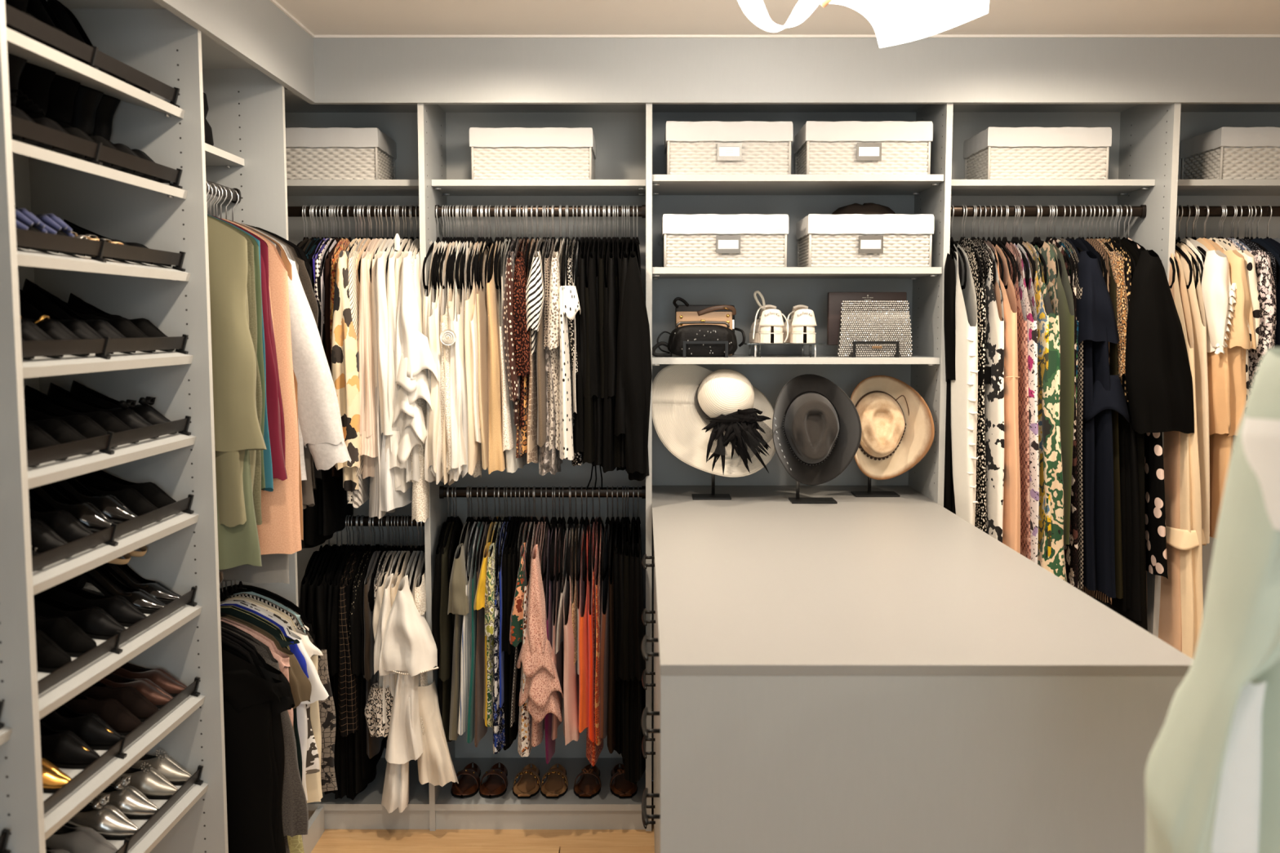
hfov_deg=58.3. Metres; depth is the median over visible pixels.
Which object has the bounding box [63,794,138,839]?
shoe
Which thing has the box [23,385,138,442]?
shoe
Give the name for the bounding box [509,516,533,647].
blouse
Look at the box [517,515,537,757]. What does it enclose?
blouse
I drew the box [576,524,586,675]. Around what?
camisole
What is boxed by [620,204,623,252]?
hanger
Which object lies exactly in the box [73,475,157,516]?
shoe
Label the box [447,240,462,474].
tank
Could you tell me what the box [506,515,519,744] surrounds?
blouse
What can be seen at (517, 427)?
blouse
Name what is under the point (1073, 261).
hanger
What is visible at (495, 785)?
sandal
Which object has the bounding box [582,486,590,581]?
hanger
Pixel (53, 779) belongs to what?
shoe
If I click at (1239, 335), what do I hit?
blouse
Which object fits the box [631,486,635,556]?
hanger
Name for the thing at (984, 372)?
dress
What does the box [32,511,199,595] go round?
shelf
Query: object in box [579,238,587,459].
blouse
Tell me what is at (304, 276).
jacket
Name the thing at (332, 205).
hanger
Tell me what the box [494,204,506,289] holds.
hanger
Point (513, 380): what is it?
blouse
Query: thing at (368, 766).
blouse
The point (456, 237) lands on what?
hanger
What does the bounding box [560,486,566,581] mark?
hanger
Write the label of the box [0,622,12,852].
tower
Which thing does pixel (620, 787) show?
sandal
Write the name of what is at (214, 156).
shelf
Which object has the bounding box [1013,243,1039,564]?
dress
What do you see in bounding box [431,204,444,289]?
hanger
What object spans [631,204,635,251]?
hanger
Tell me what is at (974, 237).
hanger
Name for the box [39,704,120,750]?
shoe
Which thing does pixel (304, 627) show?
shirt
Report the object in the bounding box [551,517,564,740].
camisole
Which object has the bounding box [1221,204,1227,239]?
hanger
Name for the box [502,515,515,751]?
blouse
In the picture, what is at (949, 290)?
dress
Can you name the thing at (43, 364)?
shelf
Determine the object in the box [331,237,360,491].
blouse
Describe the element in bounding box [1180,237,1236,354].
blouse
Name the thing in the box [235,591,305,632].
shirt
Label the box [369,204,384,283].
hanger
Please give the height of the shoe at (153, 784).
0.119 m
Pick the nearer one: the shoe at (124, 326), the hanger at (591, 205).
the shoe at (124, 326)
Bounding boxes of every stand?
[681,341,728,357]
[691,473,731,499]
[743,342,825,357]
[788,480,837,503]
[850,476,899,497]
[851,341,899,357]
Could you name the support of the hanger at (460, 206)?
hanging from the closet at (623, 133)
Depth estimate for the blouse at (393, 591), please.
3.55 m
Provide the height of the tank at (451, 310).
0.730 m
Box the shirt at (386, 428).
[375,238,406,488]
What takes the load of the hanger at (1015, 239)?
hanging from the closet at (1144, 154)
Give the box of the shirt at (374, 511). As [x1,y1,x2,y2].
[368,238,395,519]
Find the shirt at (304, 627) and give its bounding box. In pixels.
[228,594,309,631]
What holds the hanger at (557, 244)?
hanging from the closet at (623, 133)
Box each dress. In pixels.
[218,217,289,583]
[301,238,325,548]
[304,239,333,545]
[316,238,353,537]
[363,544,387,759]
[381,546,458,813]
[544,527,557,764]
[586,516,603,766]
[943,247,955,511]
[949,241,956,514]
[951,244,979,525]
[955,238,991,533]
[973,238,993,288]
[982,244,1004,542]
[983,240,996,302]
[992,244,1020,553]
[1002,241,1039,400]
[1004,241,1031,559]
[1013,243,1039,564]
[1026,243,1051,558]
[1032,244,1066,582]
[1036,238,1078,587]
[1040,241,1058,304]
[1048,243,1074,545]
[1057,238,1083,590]
[1058,241,1078,543]
[1065,238,1119,591]
[1075,237,1129,598]
[1081,238,1111,604]
[1091,238,1147,631]
[1092,238,1123,599]
[1093,238,1142,621]
[1095,238,1128,382]
[1102,238,1132,612]
[1103,238,1131,401]
[1122,237,1168,578]
[1146,253,1182,652]
[1165,250,1206,659]
[1174,242,1209,543]
[1202,238,1246,538]
[1208,237,1259,443]
[1217,238,1239,250]
[1223,237,1275,393]
[1228,237,1250,250]
[1237,238,1276,347]
[1250,237,1279,347]
[1262,237,1279,253]
[1273,237,1279,243]
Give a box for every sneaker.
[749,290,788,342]
[782,304,817,342]
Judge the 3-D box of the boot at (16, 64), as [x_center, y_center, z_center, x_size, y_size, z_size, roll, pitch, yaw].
[-1.165,-0.610,2.154,0.242,0.211,0.084,0,5,0]
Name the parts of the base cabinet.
handle, handle, handle, handle, handle, handle, handle, handle, drawer, drawer, drawer, drawer, drawer, drawer, drawer, panel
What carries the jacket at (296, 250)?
hanging from the hanger at (231, 198)
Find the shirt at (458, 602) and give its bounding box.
[447,515,475,740]
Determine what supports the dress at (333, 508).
hanging from the hanger at (330, 205)
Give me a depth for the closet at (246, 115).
3.17 m
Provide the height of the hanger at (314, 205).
0.271 m
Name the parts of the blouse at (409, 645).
pearl trim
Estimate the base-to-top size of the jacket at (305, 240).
0.772 m
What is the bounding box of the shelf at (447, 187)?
[431,179,645,195]
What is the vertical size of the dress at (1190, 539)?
1.255 m
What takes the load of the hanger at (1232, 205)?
hanging from the closet at (1196, 119)
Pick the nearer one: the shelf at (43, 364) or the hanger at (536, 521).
the shelf at (43, 364)
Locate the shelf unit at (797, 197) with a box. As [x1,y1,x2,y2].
[652,102,953,506]
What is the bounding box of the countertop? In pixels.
[651,485,1192,675]
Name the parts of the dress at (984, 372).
sash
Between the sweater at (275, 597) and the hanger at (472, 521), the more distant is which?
the hanger at (472, 521)
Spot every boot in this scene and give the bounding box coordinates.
[4,0,87,63]
[7,52,86,158]
[9,101,54,149]
[15,62,112,166]
[18,10,66,54]
[30,74,135,173]
[49,84,155,178]
[93,93,170,183]
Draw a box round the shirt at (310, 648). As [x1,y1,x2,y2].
[220,597,323,657]
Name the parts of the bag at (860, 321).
clasp plate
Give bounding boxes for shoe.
[5,22,19,32]
[11,133,24,140]
[14,205,85,256]
[14,208,58,253]
[16,245,29,249]
[18,288,113,354]
[20,315,63,356]
[21,315,89,355]
[21,337,34,359]
[22,278,135,352]
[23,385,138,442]
[23,399,117,447]
[24,414,93,453]
[25,422,67,458]
[26,0,125,82]
[28,484,119,537]
[28,496,97,546]
[30,519,71,557]
[31,546,44,568]
[33,592,125,639]
[34,613,97,657]
[35,630,71,672]
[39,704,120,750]
[39,721,100,768]
[40,582,146,626]
[41,757,71,793]
[44,825,117,852]
[45,848,70,852]
[47,0,150,93]
[47,382,159,437]
[48,476,142,528]
[50,293,155,351]
[63,219,171,266]
[63,693,142,736]
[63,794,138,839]
[64,552,165,613]
[67,293,174,351]
[70,380,177,433]
[71,228,152,264]
[71,231,114,259]
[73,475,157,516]
[79,681,158,722]
[80,469,180,512]
[81,234,133,262]
[86,545,181,604]
[88,775,158,819]
[97,672,173,708]
[109,762,177,799]
[111,662,186,697]
[131,749,191,785]
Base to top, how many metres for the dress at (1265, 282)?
0.760 m
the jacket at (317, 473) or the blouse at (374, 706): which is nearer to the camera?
the jacket at (317, 473)
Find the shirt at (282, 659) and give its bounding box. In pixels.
[220,617,293,727]
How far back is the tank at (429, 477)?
3.44 m
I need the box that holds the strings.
[586,464,602,489]
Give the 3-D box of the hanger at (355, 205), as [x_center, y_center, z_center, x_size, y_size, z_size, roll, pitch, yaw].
[-0.897,-0.563,3.630,0.018,0.271,0.419,0,5,0]
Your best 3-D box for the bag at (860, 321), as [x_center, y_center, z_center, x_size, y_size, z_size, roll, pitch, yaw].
[0.724,-0.301,3.538,0.230,0.173,0.044,0,5,0]
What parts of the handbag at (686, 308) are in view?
handle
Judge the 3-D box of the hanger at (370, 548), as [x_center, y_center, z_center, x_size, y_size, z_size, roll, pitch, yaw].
[-0.871,0.420,3.718,0.018,0.271,0.419,0,5,2]
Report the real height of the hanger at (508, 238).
0.271 m
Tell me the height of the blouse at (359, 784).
0.739 m
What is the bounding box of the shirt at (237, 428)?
[207,217,266,527]
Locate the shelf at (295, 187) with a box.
[286,179,418,195]
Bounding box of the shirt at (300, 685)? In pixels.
[220,614,311,733]
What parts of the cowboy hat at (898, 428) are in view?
crown, leather cord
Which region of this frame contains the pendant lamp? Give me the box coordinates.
[737,0,989,47]
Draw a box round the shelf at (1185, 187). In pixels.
[1177,179,1279,195]
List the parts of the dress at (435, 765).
skirt panel, skirt panel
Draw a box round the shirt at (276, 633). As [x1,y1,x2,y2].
[220,606,302,781]
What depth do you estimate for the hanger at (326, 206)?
3.62 m
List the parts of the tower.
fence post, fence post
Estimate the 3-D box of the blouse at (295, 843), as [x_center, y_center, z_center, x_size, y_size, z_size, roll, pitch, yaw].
[-1.021,0.810,2.986,0.294,0.698,0.066,0,5,0]
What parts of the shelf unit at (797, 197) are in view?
panel, shelf, shelf, shelf, panel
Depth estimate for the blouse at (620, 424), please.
3.40 m
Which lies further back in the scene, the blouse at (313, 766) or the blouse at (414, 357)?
the blouse at (414, 357)
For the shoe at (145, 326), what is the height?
0.129 m
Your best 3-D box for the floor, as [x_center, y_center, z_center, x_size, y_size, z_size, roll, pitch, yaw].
[0.653,1.544,0.950,6.509,0.060,6.220,0,5,0]
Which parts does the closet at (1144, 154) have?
panel, panel, closet rod, panel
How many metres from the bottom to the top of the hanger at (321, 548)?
0.271 m
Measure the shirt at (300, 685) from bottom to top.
0.521 m
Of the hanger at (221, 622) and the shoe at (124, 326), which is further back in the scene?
the hanger at (221, 622)
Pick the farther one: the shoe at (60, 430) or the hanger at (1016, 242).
the hanger at (1016, 242)
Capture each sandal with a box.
[451,762,480,798]
[479,762,507,798]
[512,763,541,798]
[540,763,568,798]
[573,764,601,798]
[609,764,637,798]
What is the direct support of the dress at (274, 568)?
hanging from the hanger
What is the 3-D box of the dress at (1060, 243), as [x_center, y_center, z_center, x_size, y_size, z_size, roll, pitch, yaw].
[1.304,-0.117,3.643,0.034,0.924,0.433,0,5,0]
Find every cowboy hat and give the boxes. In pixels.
[772,373,862,485]
[850,375,934,479]
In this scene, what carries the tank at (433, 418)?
hanging from the closet at (623, 133)
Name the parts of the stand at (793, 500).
stem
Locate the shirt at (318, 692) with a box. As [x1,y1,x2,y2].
[220,600,328,800]
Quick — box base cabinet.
[641,554,1185,852]
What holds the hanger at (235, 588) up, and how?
hanging from the closet at (246, 115)
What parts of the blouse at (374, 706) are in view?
sash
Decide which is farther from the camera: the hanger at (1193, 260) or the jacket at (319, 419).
the hanger at (1193, 260)
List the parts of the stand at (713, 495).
stem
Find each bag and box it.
[203,92,213,146]
[652,319,737,356]
[837,300,912,356]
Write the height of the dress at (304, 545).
0.957 m
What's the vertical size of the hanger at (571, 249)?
0.271 m
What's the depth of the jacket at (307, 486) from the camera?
3.08 m
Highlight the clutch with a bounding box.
[675,305,736,355]
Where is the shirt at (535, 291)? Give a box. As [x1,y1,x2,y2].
[525,238,544,354]
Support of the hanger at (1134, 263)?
hanging from the closet at (1144, 154)
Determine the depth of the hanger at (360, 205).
3.61 m
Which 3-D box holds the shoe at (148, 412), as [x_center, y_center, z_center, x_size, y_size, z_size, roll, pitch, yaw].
[-1.165,-0.044,2.579,0.246,0.119,0.084,0,5,-5]
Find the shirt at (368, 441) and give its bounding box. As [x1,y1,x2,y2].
[357,238,378,479]
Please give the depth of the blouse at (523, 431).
3.44 m
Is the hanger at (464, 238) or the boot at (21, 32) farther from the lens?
the hanger at (464, 238)
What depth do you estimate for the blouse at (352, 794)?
3.58 m
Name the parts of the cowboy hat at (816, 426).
crown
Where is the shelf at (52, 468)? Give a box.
[26,431,195,488]
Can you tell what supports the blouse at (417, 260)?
hanging from the hanger
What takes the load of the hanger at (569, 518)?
hanging from the closet at (623, 133)
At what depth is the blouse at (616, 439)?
3.46 m
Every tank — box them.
[422,240,444,483]
[423,241,440,472]
[426,240,446,467]
[431,241,444,484]
[432,241,460,485]
[439,242,455,475]
[445,240,467,475]
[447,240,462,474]
[448,241,473,483]
[457,241,469,478]
[459,240,483,477]
[462,242,481,475]
[468,242,480,443]
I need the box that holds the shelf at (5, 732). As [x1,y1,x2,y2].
[0,726,12,745]
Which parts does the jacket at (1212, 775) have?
shoulder panel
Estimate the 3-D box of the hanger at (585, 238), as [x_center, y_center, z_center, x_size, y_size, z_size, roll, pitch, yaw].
[-0.170,-0.563,3.629,0.018,0.271,0.419,0,5,-1]
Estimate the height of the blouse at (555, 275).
0.650 m
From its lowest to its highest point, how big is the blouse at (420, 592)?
0.654 m
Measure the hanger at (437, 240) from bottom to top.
0.271 m
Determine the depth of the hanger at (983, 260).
3.45 m
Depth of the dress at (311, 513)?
3.49 m
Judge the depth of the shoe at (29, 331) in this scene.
2.06 m
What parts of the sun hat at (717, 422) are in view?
crown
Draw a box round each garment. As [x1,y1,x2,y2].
[222,218,302,555]
[618,238,652,480]
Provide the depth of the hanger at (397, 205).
3.61 m
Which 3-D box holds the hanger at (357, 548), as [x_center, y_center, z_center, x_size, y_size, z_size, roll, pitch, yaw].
[-0.912,0.420,3.718,0.018,0.271,0.419,0,5,1]
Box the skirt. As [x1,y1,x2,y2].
[216,448,262,569]
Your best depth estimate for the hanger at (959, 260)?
3.43 m
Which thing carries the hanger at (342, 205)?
hanging from the closet at (406, 125)
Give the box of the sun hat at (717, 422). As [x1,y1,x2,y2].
[652,364,775,477]
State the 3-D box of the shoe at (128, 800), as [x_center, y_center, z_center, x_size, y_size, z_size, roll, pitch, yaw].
[-1.166,0.791,2.490,0.246,0.119,0.084,0,5,-5]
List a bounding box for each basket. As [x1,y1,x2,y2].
[285,127,396,179]
[469,127,596,179]
[661,213,788,266]
[664,120,792,174]
[794,120,933,174]
[795,213,934,266]
[963,126,1111,179]
[1180,126,1279,179]
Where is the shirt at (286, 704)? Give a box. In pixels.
[221,643,294,852]
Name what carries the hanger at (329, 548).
hanging from the closet at (406, 125)
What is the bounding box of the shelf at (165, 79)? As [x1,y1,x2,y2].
[6,26,185,118]
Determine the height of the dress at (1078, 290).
1.076 m
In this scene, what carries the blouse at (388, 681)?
hanging from the hanger at (403, 547)
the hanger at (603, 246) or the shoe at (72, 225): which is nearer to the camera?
the shoe at (72, 225)
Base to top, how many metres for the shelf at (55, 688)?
0.113 m
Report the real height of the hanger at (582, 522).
0.271 m
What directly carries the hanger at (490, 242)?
hanging from the closet at (623, 133)
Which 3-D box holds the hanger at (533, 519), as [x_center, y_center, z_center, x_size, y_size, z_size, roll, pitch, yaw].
[-0.342,0.327,3.709,0.018,0.271,0.419,0,5,2]
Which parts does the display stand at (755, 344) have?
leg, leg, plate, leg, leg, leg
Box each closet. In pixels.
[200,31,324,852]
[284,87,454,831]
[426,103,652,831]
[950,102,1181,637]
[1175,103,1279,612]
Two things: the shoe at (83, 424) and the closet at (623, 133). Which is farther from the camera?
the closet at (623, 133)
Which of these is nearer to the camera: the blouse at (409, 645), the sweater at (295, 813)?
the sweater at (295, 813)
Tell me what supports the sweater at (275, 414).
hanging from the hanger
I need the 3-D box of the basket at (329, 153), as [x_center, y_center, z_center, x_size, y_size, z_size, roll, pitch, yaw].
[-0.999,-0.856,3.682,0.383,0.161,0.273,0,5,0]
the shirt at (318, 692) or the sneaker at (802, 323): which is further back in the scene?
the sneaker at (802, 323)
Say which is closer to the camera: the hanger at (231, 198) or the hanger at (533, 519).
the hanger at (231, 198)
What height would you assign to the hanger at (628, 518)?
0.271 m
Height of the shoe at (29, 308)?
0.153 m
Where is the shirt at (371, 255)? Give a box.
[367,238,380,346]
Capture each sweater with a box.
[208,214,273,491]
[211,215,287,480]
[220,588,315,642]
[221,624,308,852]
[228,219,281,258]
[486,243,506,474]
[536,238,546,447]
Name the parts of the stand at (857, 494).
stem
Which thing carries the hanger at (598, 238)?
hanging from the closet at (623, 133)
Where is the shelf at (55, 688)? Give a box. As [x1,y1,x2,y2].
[37,582,202,719]
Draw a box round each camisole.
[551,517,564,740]
[555,518,574,654]
[562,525,579,745]
[571,517,579,665]
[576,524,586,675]
[578,519,591,733]
[587,530,595,742]
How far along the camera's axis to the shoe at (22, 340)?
1.98 m
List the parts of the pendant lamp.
lamp shade, wooden stem, lamp shade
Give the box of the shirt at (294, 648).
[220,604,308,678]
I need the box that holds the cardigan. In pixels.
[207,214,265,490]
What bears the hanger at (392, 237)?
hanging from the closet at (406, 125)
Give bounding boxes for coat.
[1117,237,1194,434]
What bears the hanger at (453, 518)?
hanging from the closet at (623, 133)
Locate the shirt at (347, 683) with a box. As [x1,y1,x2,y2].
[337,544,366,737]
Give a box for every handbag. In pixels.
[657,297,745,355]
[826,292,906,345]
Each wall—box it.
[153,0,316,104]
[313,37,1279,104]
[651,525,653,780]
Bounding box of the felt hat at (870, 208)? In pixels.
[831,202,895,214]
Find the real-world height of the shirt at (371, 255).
0.705 m
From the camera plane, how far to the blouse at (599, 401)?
3.45 m
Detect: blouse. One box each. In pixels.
[220,600,319,774]
[220,605,304,852]
[226,595,322,803]
[228,591,337,792]
[299,544,331,618]
[305,238,319,258]
[306,543,339,643]
[312,238,328,283]
[314,238,332,323]
[315,544,345,649]
[323,544,349,795]
[324,238,342,477]
[326,543,355,793]
[329,238,350,353]
[329,544,360,799]
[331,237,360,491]
[337,545,361,799]
[345,544,370,800]
[346,239,358,504]
[347,238,367,476]
[348,544,377,640]
[350,544,386,793]
[351,238,369,507]
[355,238,371,318]
[358,544,387,779]
[364,544,397,737]
[371,238,386,435]
[372,544,402,688]
[373,543,410,723]
[380,544,438,759]
[386,233,413,493]
[390,544,417,685]
[391,238,439,482]
[395,238,413,482]
[410,238,429,522]
[413,241,422,328]
[414,554,427,735]
[431,515,453,717]
[439,515,462,742]
[440,243,466,468]
[457,515,481,735]
[466,515,485,743]
[472,241,488,426]
[473,516,498,727]
[474,515,493,747]
[475,240,488,470]
[484,515,503,727]
[493,515,508,754]
[495,240,500,339]
[498,242,513,451]
[498,515,511,707]
[501,238,527,472]
[502,238,519,425]
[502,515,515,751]
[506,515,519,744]
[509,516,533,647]
[510,515,528,727]
[511,516,524,725]
[512,238,530,429]
[515,238,524,457]
[516,516,563,722]
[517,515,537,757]
[519,238,533,455]
[526,238,538,463]
[530,515,548,746]
[538,239,562,475]
[542,238,554,427]
[546,238,561,450]
[558,237,580,460]
[567,238,582,466]
[571,240,578,413]
[573,238,583,453]
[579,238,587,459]
[582,239,594,464]
[587,239,599,466]
[594,239,603,465]
[595,516,602,746]
[597,238,606,466]
[600,524,611,738]
[602,238,616,472]
[607,238,617,423]
[607,518,616,754]
[613,239,626,468]
[614,238,631,467]
[616,238,626,471]
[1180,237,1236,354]
[1195,237,1256,359]
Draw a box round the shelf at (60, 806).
[43,694,204,840]
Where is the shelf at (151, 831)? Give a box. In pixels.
[106,782,208,852]
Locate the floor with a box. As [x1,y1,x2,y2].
[311,781,654,852]
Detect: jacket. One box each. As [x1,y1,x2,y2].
[207,215,262,524]
[231,220,303,540]
[239,222,351,480]
[240,222,315,509]
[247,224,318,488]
[250,225,316,490]
[256,226,322,480]
[297,238,311,253]
[1144,347,1279,852]
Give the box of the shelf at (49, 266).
[17,248,191,281]
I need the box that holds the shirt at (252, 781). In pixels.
[221,645,290,852]
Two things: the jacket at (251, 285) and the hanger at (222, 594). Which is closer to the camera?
the jacket at (251, 285)
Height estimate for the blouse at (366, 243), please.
0.706 m
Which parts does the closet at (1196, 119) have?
closet rod, panel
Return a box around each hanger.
[205,181,209,195]
[206,184,213,208]
[208,182,217,215]
[213,186,220,216]
[215,185,222,217]
[219,186,226,218]
[219,586,226,599]
[220,581,300,608]
[220,582,231,598]
[220,613,248,625]
[220,620,253,637]
[220,623,260,645]
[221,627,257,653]
[221,635,253,660]
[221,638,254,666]
[222,580,239,593]
[222,580,246,591]
[223,581,235,596]
[225,188,232,219]
[231,190,239,221]
[296,204,306,245]
[297,204,308,245]
[300,204,313,248]
[304,544,327,583]
[311,204,315,238]
[311,204,332,266]
[312,204,316,238]
[313,204,333,281]
[315,204,319,238]
[317,538,332,579]
[319,204,323,238]
[319,204,337,273]
[320,204,341,273]
[322,204,326,239]
[323,204,345,286]
[324,204,328,238]
[324,530,345,584]
[325,531,339,572]
[329,204,351,273]
[332,204,335,239]
[335,515,356,586]
[336,515,348,581]
[336,515,351,584]
[340,204,343,238]
[342,515,358,584]
[344,204,357,251]
[345,515,360,573]
[346,206,349,239]
[348,204,359,252]
[349,204,363,253]
[351,515,363,576]
[352,204,361,245]
[354,515,366,569]
[355,516,371,585]
[357,204,377,283]
[360,517,374,583]
[362,204,366,238]
[364,516,378,572]
[366,204,370,238]
[367,519,382,602]
[368,204,371,239]
[368,204,373,239]
[368,517,386,611]
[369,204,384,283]
[369,517,373,551]
[370,204,387,282]
[370,515,389,611]
[377,204,381,239]
[378,204,389,246]
[378,515,391,574]
[379,204,382,238]
[380,515,394,586]
[384,204,393,251]
[385,204,396,251]
[386,204,399,258]
[386,204,400,274]
[387,515,397,576]
[389,515,401,573]
[391,515,404,575]
[394,204,405,252]
[396,515,407,579]
[399,515,411,574]
[400,204,411,255]
[403,204,414,251]
[404,204,408,239]
[404,521,416,576]
[408,204,418,251]
[408,521,418,582]
[408,521,421,576]
[409,521,422,590]
[410,521,425,591]
[418,560,425,586]
[422,205,440,289]
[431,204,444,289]
[432,204,447,289]
[433,204,449,288]
[436,204,453,288]
[438,486,448,553]
[440,204,455,288]
[440,485,451,565]
[440,485,462,575]
[445,204,460,288]
[447,204,457,284]
[448,204,458,288]
[448,485,462,581]
[449,204,463,288]
[451,205,462,288]
[452,204,466,288]
[454,204,469,288]
[456,204,468,289]
[457,485,468,559]
[459,204,475,288]
[459,205,473,288]
[460,485,471,551]
[462,204,473,288]
[462,485,476,545]
[465,486,480,581]
[466,204,479,288]
[467,204,479,289]
[471,204,488,285]
[473,486,484,574]
[474,204,482,288]
[475,204,484,285]
[475,204,490,283]
[475,485,493,575]
[477,204,493,288]
[480,204,489,288]
[480,485,487,569]
[484,204,497,288]
[486,204,498,283]
[488,204,500,282]
[489,485,497,543]
[489,485,502,557]
[492,204,502,274]
[493,204,504,284]
[493,486,502,545]
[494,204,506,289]
[494,485,506,581]
[497,204,509,288]
[497,485,510,572]
[501,486,514,576]
[504,204,512,275]
[511,486,518,575]
[512,204,517,251]
[513,204,519,264]
[513,204,522,254]
[513,486,522,554]
[515,204,525,260]
[516,485,527,577]
[520,204,526,251]
[524,204,528,251]
[524,204,532,261]
[524,204,533,272]
[524,486,531,553]
[525,486,537,579]
[526,486,538,581]
[528,204,537,276]
[529,204,539,270]
[537,204,544,251]
[537,486,544,556]
[540,204,546,259]
[541,486,551,581]
[542,204,549,279]
[546,204,553,258]
[547,204,555,257]
[550,486,554,581]
[551,486,557,581]
[554,204,560,257]
[556,486,561,581]
[558,204,562,267]
[560,204,567,285]
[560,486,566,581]
[565,204,569,285]
[566,486,570,581]
[568,204,575,258]
[568,486,573,581]
[573,204,578,285]
[573,486,578,581]
[575,486,585,581]
[577,204,584,276]
[579,204,582,258]
[582,204,586,258]
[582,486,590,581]
[583,204,588,257]
[586,204,591,284]
[586,204,593,279]
[588,486,595,581]
[591,204,597,257]
[592,204,595,257]
[592,486,604,579]
[596,204,600,276]
[598,204,604,262]
[601,204,607,258]
[601,486,610,581]
[605,204,611,287]
[607,204,610,261]
[608,486,615,581]
[611,204,614,257]
[613,204,617,276]
[613,486,620,554]
[616,204,619,267]
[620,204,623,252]
[620,204,626,258]
[620,486,624,552]
[623,486,626,555]
[624,204,627,257]
[626,204,631,257]
[626,486,631,551]
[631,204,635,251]
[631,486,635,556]
[635,204,640,274]
[635,486,641,559]
[950,204,966,289]
[950,246,960,279]
[957,204,982,285]
[957,253,962,284]
[963,204,986,287]
[970,204,994,281]
[973,204,995,286]
[977,204,999,274]
[982,204,1004,283]
[986,204,1010,288]
[991,204,1015,284]
[993,204,1017,284]
[1001,204,1027,285]
[1004,204,1029,288]
[1010,204,1035,284]
[1014,204,1035,275]
[1015,204,1041,277]
[1016,204,1047,284]
[1030,204,1060,275]
[1032,204,1058,279]
[1034,204,1062,279]
[1038,204,1073,282]
[1048,204,1075,279]
[1050,204,1078,275]
[1053,204,1076,279]
[1060,204,1066,239]
[1066,204,1083,251]
[1071,204,1075,239]
[1078,204,1103,274]
[1081,204,1106,282]
[1086,204,1110,258]
[1089,204,1094,238]
[1091,204,1095,238]
[1094,204,1100,238]
[1098,204,1103,238]
[1102,204,1132,279]
[1108,204,1135,271]
[1112,204,1138,259]
[1115,204,1119,239]
[1117,204,1122,238]
[1123,204,1128,237]
[1126,204,1138,244]
[1168,257,1175,288]
[1173,257,1178,281]
[1174,244,1192,288]
[1175,205,1203,284]
[1175,242,1199,288]
[1177,204,1204,262]
[1185,204,1206,256]
[1191,204,1196,239]
[1193,204,1197,239]
[1194,204,1199,239]
[1202,204,1226,250]
[1204,204,1209,238]
[1217,204,1223,239]
[1219,204,1225,238]
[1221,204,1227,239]
[1230,204,1235,238]
[1231,204,1237,238]
[1235,204,1242,239]
[1244,204,1279,284]
[1246,204,1253,239]
[1249,204,1257,239]
[1255,204,1262,238]
[1266,204,1272,238]
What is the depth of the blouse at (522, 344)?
3.38 m
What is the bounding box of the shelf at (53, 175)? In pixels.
[11,139,187,199]
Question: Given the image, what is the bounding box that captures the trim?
[270,0,1279,37]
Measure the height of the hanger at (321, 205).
0.271 m
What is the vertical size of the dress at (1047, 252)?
1.003 m
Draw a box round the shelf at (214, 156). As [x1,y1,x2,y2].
[204,142,244,165]
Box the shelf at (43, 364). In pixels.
[22,349,193,378]
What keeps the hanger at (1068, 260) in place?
hanging from the closet at (1144, 154)
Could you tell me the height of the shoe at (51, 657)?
0.084 m
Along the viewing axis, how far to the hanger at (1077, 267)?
3.60 m
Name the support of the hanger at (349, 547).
hanging from the closet at (406, 125)
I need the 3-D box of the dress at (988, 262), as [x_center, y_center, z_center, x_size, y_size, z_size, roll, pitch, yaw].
[1.062,-0.113,3.649,0.051,0.955,0.415,0,5,0]
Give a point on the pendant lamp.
(894, 22)
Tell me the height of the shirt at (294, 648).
0.488 m
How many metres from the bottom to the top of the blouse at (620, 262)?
0.713 m
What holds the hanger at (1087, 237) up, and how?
hanging from the closet at (1144, 154)
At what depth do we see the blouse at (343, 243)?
3.44 m
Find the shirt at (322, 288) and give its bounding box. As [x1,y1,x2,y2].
[320,238,336,342]
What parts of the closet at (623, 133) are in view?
closet rod, panel, panel, closet rod, panel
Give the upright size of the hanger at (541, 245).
0.271 m
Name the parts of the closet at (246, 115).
closet rod, panel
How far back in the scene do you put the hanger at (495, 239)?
3.50 m
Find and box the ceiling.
[275,0,1279,35]
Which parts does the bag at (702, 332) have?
frame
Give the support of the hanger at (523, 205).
hanging from the closet at (623, 133)
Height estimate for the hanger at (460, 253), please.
0.271 m
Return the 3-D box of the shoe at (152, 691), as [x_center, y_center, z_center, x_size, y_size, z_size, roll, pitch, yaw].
[-1.165,0.573,2.570,0.246,0.114,0.084,0,5,-5]
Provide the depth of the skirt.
2.76 m
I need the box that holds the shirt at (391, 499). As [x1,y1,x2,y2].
[377,238,412,511]
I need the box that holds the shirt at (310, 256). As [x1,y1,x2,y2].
[307,238,323,265]
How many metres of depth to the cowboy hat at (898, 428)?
3.61 m
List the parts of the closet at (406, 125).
panel, closet rod, panel, closet rod, panel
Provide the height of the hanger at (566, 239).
0.271 m
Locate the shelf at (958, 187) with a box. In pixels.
[951,179,1155,195]
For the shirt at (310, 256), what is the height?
0.780 m

